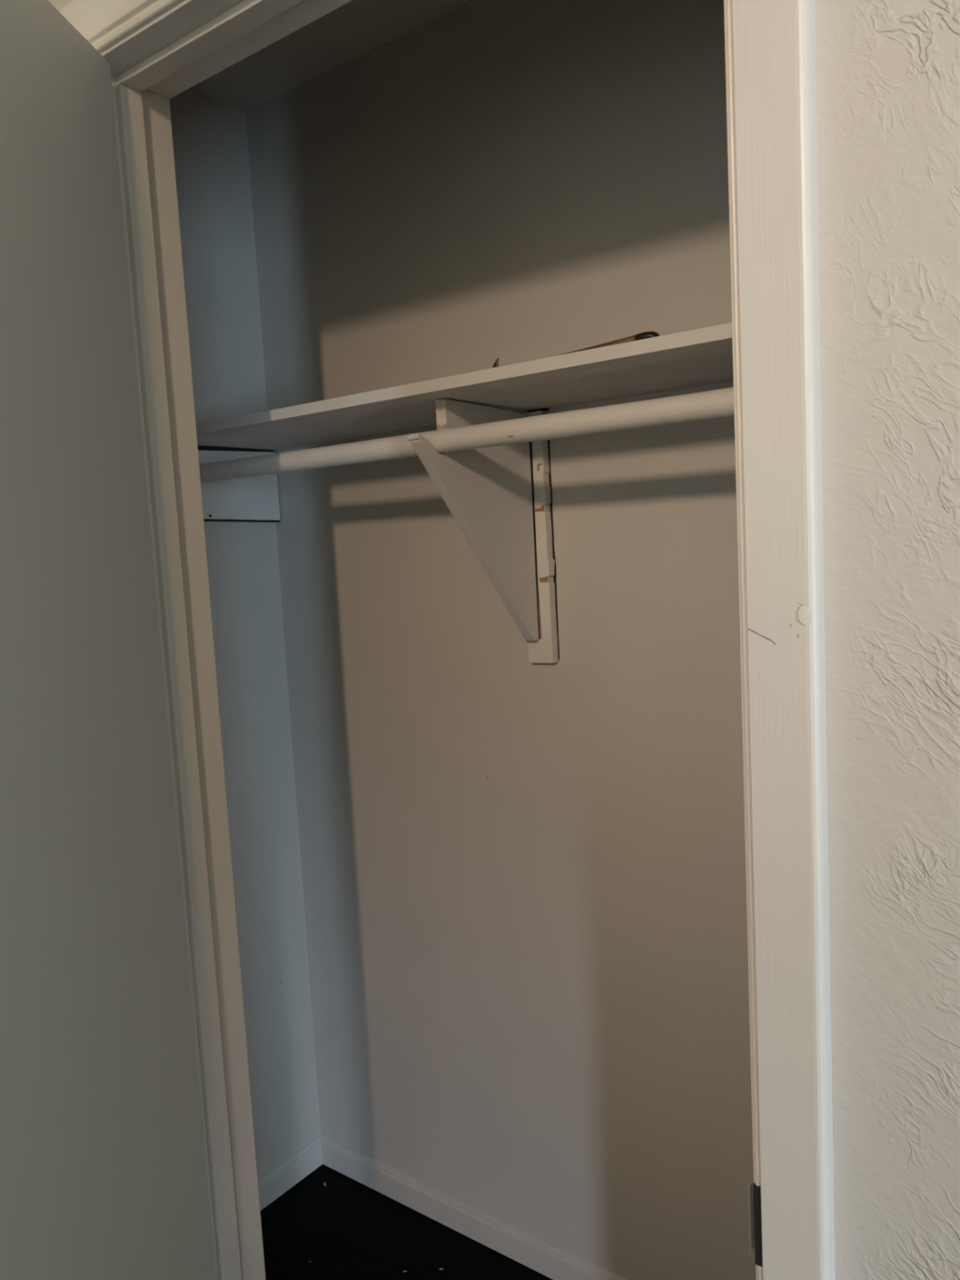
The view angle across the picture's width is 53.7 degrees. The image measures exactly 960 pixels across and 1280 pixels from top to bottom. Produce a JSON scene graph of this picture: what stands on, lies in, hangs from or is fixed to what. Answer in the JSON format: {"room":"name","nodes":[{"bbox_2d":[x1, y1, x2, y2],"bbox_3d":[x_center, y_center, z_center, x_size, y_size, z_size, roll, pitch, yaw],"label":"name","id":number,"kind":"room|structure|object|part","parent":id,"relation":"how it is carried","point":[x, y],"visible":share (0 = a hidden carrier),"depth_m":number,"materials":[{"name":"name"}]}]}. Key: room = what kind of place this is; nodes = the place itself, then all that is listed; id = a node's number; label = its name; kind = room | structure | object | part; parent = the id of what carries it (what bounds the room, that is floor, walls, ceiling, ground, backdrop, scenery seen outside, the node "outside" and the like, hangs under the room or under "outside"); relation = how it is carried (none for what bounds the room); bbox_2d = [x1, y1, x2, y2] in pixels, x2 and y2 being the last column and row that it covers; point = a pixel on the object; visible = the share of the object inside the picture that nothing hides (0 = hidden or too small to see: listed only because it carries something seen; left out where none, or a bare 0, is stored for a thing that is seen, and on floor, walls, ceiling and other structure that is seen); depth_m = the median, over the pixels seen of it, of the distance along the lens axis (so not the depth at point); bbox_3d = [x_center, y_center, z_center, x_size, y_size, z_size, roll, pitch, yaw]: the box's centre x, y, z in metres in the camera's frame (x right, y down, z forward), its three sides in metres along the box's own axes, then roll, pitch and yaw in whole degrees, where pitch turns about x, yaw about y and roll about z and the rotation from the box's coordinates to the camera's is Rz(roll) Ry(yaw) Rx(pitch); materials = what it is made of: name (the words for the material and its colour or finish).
{"room":"bedroom","nodes":[
{"label":"bedroom","id":0,"kind":"room"},
{"bbox_2d":[169,88,320,1178],"bbox_3d":[-0.656,0.039,1.905,0.120,2.445,0.584,1,7,37],"label":"wall","id":1,"kind":"structure","parent":0,"point":[210,135],"depth_m":2.02,"materials":[{"name":"paint"}]},
{"bbox_2d":[197,445,279,522],"bbox_3d":[-0.563,-0.311,1.901,0.020,0.154,0.400,1,7,37],"label":"cleat","id":2,"kind":"object","parent":1,"relation":"attached to","point":[255,499],"visible":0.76,"depth_m":1.97,"materials":[{"name":"white paint"}]},
{"bbox_2d":[199,386,733,483],"bbox_3d":[0.132,-0.297,1.295,1.821,0.038,0.035,1,7,37],"label":"closet rod","id":3,"kind":"object","parent":2,"relation":"attached to","point":[717,403],"visible":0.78,"depth_m":1.35,"materials":[{"name":"white paint"}]},
{"bbox_2d":[257,1134,322,1210],"bbox_3d":[-0.540,1.220,1.985,0.012,0.063,0.584,1,7,37],"label":"baseboard","id":4,"kind":"structure","parent":1,"relation":"attached to","point":[307,1159],"depth_m":2.13,"materials":[{"name":"paint"}]},
{"bbox_2d":[189,0,473,111],"bbox_3d":[0.073,-1.107,1.191,1.860,0.100,0.584,1,7,37],"label":"ceiling","id":5,"kind":"structure","parent":0,"point":[356,28],"depth_m":1.75,"materials":[{"name":"grey paint"}]},
{"bbox_2d":[260,1164,552,1279],"bbox_3d":[-0.409,1.642,-1.394,8.700,0.100,6.120,1,7,37],"label":"floor","id":6,"kind":"structure","parent":0,"point":[348,1229],"depth_m":1.95,"materials":[{"name":"black wood"}]},
{"bbox_2d":[245,0,755,1279],"bbox_3d":[0.346,0.018,1.589,2.100,2.445,0.120,1,7,37],"label":"wall","id":7,"kind":"structure","parent":0,"point":[529,979],"depth_m":1.72,"materials":[{"name":"paint"}]},
{"bbox_2d":[195,322,733,449],"bbox_3d":[0.195,-0.391,1.375,1.858,0.032,0.306,1,7,37],"label":"closet shelf","id":8,"kind":"object","parent":7,"relation":"attached to","point":[704,355],"depth_m":1.42,"materials":[{"name":"white paint"}]},
{"bbox_2d":[492,357,498,368],"bbox_3d":[0.021,-0.391,1.345,0.014,0.018,0.007,1,7,37],"label":"hook","id":9,"kind":"object","parent":8,"relation":"on","point":[495,364],"visible":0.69,"depth_m":1.34,"materials":[{"name":"black metal"}]},
{"bbox_3d":[0.144,-0.386,1.254,0.204,0.014,0.023,1,7,37],"label":"wooden handle","id":10,"kind":"part","parent":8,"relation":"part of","materials":[{"name":"wood"}]},
{"bbox_2d":[320,1133,626,1279],"bbox_3d":[0.369,1.205,1.656,1.860,0.063,0.012,1,7,37],"label":"baseboard","id":11,"kind":"structure","parent":7,"relation":"attached to","point":[545,1258],"depth_m":1.95,"materials":[{"name":"paint"}]},
{"bbox_2d":[521,408,559,662],"bbox_3d":[0.103,-0.178,1.656,0.054,0.439,0.021,1,7,37],"label":"batten","id":12,"kind":"object","parent":7,"relation":"attached to","point":[546,649],"visible":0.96,"depth_m":1.65,"materials":[{"name":"white paint"}]},
{"bbox_2d":[407,398,538,640],"bbox_3d":[-0.004,-0.180,1.532,0.021,0.397,0.299,1,7,37],"label":"shelf bracket","id":13,"kind":"object","parent":12,"relation":"attached to","point":[487,492],"visible":0.9,"depth_m":1.55,"materials":[{"name":"grey paint"}]},
{"bbox_2d":[48,0,959,1279],"bbox_3d":[-0.034,-0.177,0.961,6.400,3.000,0.118,1,7,37],"label":"wall","id":14,"kind":"structure","parent":0,"point":[887,72],"depth_m":0.67,"materials":[{"name":"grey paint"}]},
{"bbox_2d":[0,0,216,1279],"bbox_3d":[-0.448,0.345,0.854,0.169,2.004,0.804,-2,6,6],"label":"door","id":15,"kind":"structure","parent":14,"relation":"in","point":[104,1176],"depth_m":1.01,"materials":[{"name":"grey paint"}]},
{"bbox_2d":[57,0,835,1279],"bbox_3d":[-0.075,0.275,1.045,0.942,2.088,0.136,1,7,37],"label":"door frame","id":16,"kind":"structure","parent":14,"relation":"attached to","point":[771,43],"depth_m":0.74,"materials":[{"name":"white paint"}]},
{"bbox_2d":[747,1179,762,1266],"bbox_3d":[0.236,0.476,0.789,0.012,0.069,0.046,1,7,37],"label":"strike plate","id":17,"kind":"object","parent":16,"relation":"attached to","point":[753,1191],"visible":0.58,"depth_m":0.77,"materials":[{"name":"black metal"}]}
]}

